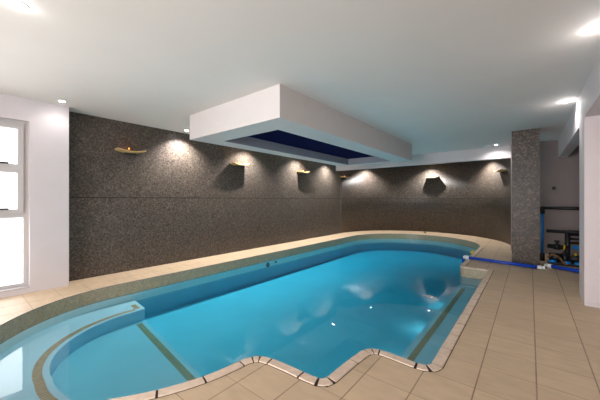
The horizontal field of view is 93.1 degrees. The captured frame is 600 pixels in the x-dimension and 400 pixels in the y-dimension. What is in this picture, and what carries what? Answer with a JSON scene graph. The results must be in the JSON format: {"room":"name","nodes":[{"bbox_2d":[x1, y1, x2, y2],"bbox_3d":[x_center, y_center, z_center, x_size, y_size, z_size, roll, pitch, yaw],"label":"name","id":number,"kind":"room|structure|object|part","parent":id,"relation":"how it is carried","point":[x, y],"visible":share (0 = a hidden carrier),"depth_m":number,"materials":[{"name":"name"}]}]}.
{"room":"indoor swimming pool","nodes":[
{"label":"indoor swimming pool","id":0,"kind":"room"},
{"bbox_2d":[0,93,68,297],"bbox_3d":[-5.162,-0.050,2.596,0.450,2.700,4.740,0,0,39],"label":"wall","id":1,"kind":"structure","parent":0,"point":[48,122],"depth_m":4.10,"materials":[{"name":"white paint"}]},
{"bbox_2d":[0,118,29,292],"bbox_3d":[-4.622,0.070,3.072,0.210,2.320,2.459,0,0,39],"label":"window","id":2,"kind":"structure","parent":1,"relation":"in","point":[21,168],"depth_m":3.96,"materials":[{"name":"white plastic"}]},
{"bbox_3d":[-4.139,-0.733,3.720,0.105,0.605,0.735,0,0,39],"label":"sash","id":3,"kind":"part","parent":2,"relation":"part of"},
{"bbox_3d":[-4.139,-0.117,3.720,0.105,0.625,0.735,0,0,39],"label":"sash","id":4,"kind":"part","parent":2,"relation":"part of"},
{"bbox_3d":[-4.595,1.222,3.050,0.140,0.017,2.459,0,0,39],"label":"sill","id":5,"kind":"part","parent":2,"relation":"part of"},
{"bbox_2d":[69,111,339,280],"bbox_3d":[-1.145,-0.050,7.772,0.200,2.700,8.360,0,0,39],"label":"tiled wall","id":6,"kind":"structure","parent":0,"point":[179,199],"depth_m":5.84,"materials":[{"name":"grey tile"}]},
{"bbox_2d":[115,147,145,155],"bbox_3d":[-3.043,-0.860,5.117,0.190,0.099,0.460,0,0,39],"label":"wall shelf","id":7,"kind":"object","parent":6,"relation":"attached to","point":[126,152],"visible":1,"depth_m":5.08,"materials":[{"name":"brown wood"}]},
{"bbox_2d":[230,162,248,166],"bbox_3d":[-1.488,-0.860,7.038,0.190,0.099,0.460,0,0,39],"label":"wall shelf","id":8,"kind":"object","parent":6,"relation":"attached to","point":[232,163],"visible":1,"depth_m":6.97,"materials":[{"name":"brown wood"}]},
{"bbox_2d":[0,0,599,165],"bbox_3d":[2.147,-1.450,3.923,10.800,0.100,16.400,0,0,39],"label":"ceiling","id":9,"kind":"structure","parent":0,"point":[434,76],"depth_m":2.86,"materials":[{"name":"paint"}]},
{"bbox_2d":[10,0,29,9],"bbox_3d":[-2.014,-1.397,2.042,0.104,0.007,0.104,0,0,39],"label":"recessed light","id":10,"kind":"object","parent":9,"relation":"in","point":[18,4],"visible":1,"depth_m":2.04,"materials":[{"name":"white"}]},
{"bbox_2d":[190,84,411,166],"bbox_3d":[0.522,-1.198,6.017,2.050,0.405,4.970,0,0,39],"label":"ceiling box","id":11,"kind":"object","parent":9,"relation":"attached to","point":[280,120],"visible":1,"depth_m":4.54,"materials":[{"name":"paint"}]},
{"bbox_3d":[0.537,-1.175,6.107,1.270,0.020,4.270,0,0,39],"label":"panel","id":12,"kind":"part","parent":11,"relation":"part of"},
{"bbox_2d":[336,146,510,170],"bbox_3d":[3.543,-1.242,9.033,5.500,0.315,0.180,0,0,39],"label":"beam","id":13,"kind":"structure","parent":9,"relation":"attached to","point":[502,152],"depth_m":8.28,"materials":[{"name":"white paint"}]},
{"bbox_2d":[587,24,599,31],"bbox_3d":[2.415,-1.397,2.316,0.104,0.007,0.104,0,0,39],"label":"recessed light","id":14,"kind":"object","parent":9,"relation":"in","point":[596,27],"visible":1,"depth_m":2.32,"materials":[{"name":"white"}]},
{"bbox_2d":[0,230,599,399],"bbox_3d":[2.147,1.300,3.923,10.800,0.001,16.400,0,0,39],"label":"floor","id":15,"kind":"structure","parent":0,"point":[530,334],"depth_m":2.44,"materials":[{"name":"beige tile"}]},
{"bbox_2d":[0,234,486,399],"bbox_3d":[1.329,1.615,6.014,4.318,0.630,10.930,0,0,39],"label":"swimming pool","id":16,"kind":"object","parent":15,"relation":"in","point":[312,310],"visible":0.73,"depth_m":4.25,"materials":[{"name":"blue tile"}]},
{"bbox_2d":[0,247,493,399],"bbox_3d":[1.932,1.306,4.071,9.191,0.029,1.851,0,0,-40],"label":"pool coping","id":17,"kind":"object","parent":16,"relation":"on","point":[439,362],"visible":0.98,"depth_m":2.22,"materials":[{"name":"tile"}]},
{"bbox_2d":[462,255,545,269],"bbox_3d":[4.005,1.287,5.685,0.086,0.165,1.379,0,0,-44],"label":"pipe","id":18,"kind":"object","parent":15,"relation":"on","point":[464,256],"visible":0.95,"depth_m":5.61,"materials":[{"name":"blue plastic"}]},
{"bbox_2d":[512,128,539,264],"bbox_3d":[4.665,-0.050,5.873,0.440,2.700,0.440,0,0,39],"label":"pillar","id":19,"kind":"structure","parent":15,"relation":"on","point":[525,143],"depth_m":5.69,"materials":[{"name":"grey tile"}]},
{"bbox_2d":[547,254,567,265],"bbox_3d":[5.038,1.177,5.561,0.048,0.200,0.305,0,0,-41],"label":"hose","id":20,"kind":"object","parent":15,"relation":"on","point":[550,255],"visible":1,"depth_m":5.54,"materials":[{"name":"rubber"}]},
{"bbox_2d":[547,240,569,254],"bbox_3d":[5.279,1.067,5.800,0.353,0.465,0.120,0,0,39],"label":"valve","id":21,"kind":"object","parent":15,"relation":"on","point":[556,246],"visible":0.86,"depth_m":5.76,"materials":[{"name":"black plastic"}]},
{"bbox_2d":[540,206,578,260],"bbox_3d":[5.514,0.721,5.764,0.992,1.158,0.084,0,0,39],"label":"pipe riser","id":22,"kind":"object","parent":15,"relation":"on","point":[542,208],"visible":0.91,"depth_m":6.02,"materials":[{"name":"black plastic"}]},
{"bbox_2d":[544,263,578,272],"bbox_3d":[4.911,1.255,4.936,0.084,0.084,1.102,0,0,-25],"label":"pipe","id":23,"kind":"object","parent":15,"relation":"on","point":[546,265],"visible":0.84,"depth_m":5.20,"materials":[{"name":"blue plastic"}]},
{"bbox_2d":[546,229,578,254],"bbox_3d":[5.570,0.965,5.737,0.900,0.671,0.103,0,0,39],"label":"pipe rail","id":24,"kind":"object","parent":15,"relation":"on","point":[568,233],"visible":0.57,"depth_m":5.78,"materials":[{"name":"black plastic"}]},
{"bbox_2d":[547,252,578,267],"bbox_3d":[5.243,1.175,5.603,0.540,0.250,0.253,0,0,39],"label":"pump","id":25,"kind":"object","parent":15,"relation":"on","point":[571,260],"visible":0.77,"depth_m":5.55,"materials":[{"name":"black plastic"}]},
{"bbox_3d":[5.261,1.160,5.609,0.520,0.220,0.220,0,0,39],"label":"motor","id":26,"kind":"part","parent":25,"relation":"part of","materials":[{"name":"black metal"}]},
{"bbox_2d":[340,54,599,305],"bbox_3d":[2.178,-0.050,3.866,10.280,2.700,15.950,0,0,39],"label":"wall","id":27,"kind":"structure","parent":0,"point":[469,198],"depth_m":10.15,"materials":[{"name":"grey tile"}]},
{"bbox_2d":[493,169,505,172],"bbox_3d":[6.107,-0.860,8.695,0.190,0.099,0.460,0,0,13],"label":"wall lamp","id":28,"kind":"object","parent":27,"relation":"attached to","point":[499,170],"visible":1,"depth_m":8.57,"materials":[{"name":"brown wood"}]},
{"bbox_2d":[587,302,599,307],"bbox_3d":[5.005,1.275,2.257,3.860,0.050,0.017,0,0,39],"label":"baseboard","id":29,"kind":"structure","parent":27,"relation":"attached to","point":[596,305],"depth_m":3.43,"materials":[{"name":"white paint"}]},
{"bbox_2d":[511,140,578,255],"bbox_3d":[7.570,-0.050,5.998,4.980,2.700,0.750,0,0,39],"label":"wall","id":30,"kind":"structure","parent":0,"point":[562,174],"depth_m":6.71,"materials":[{"name":"paint"}]}
]}

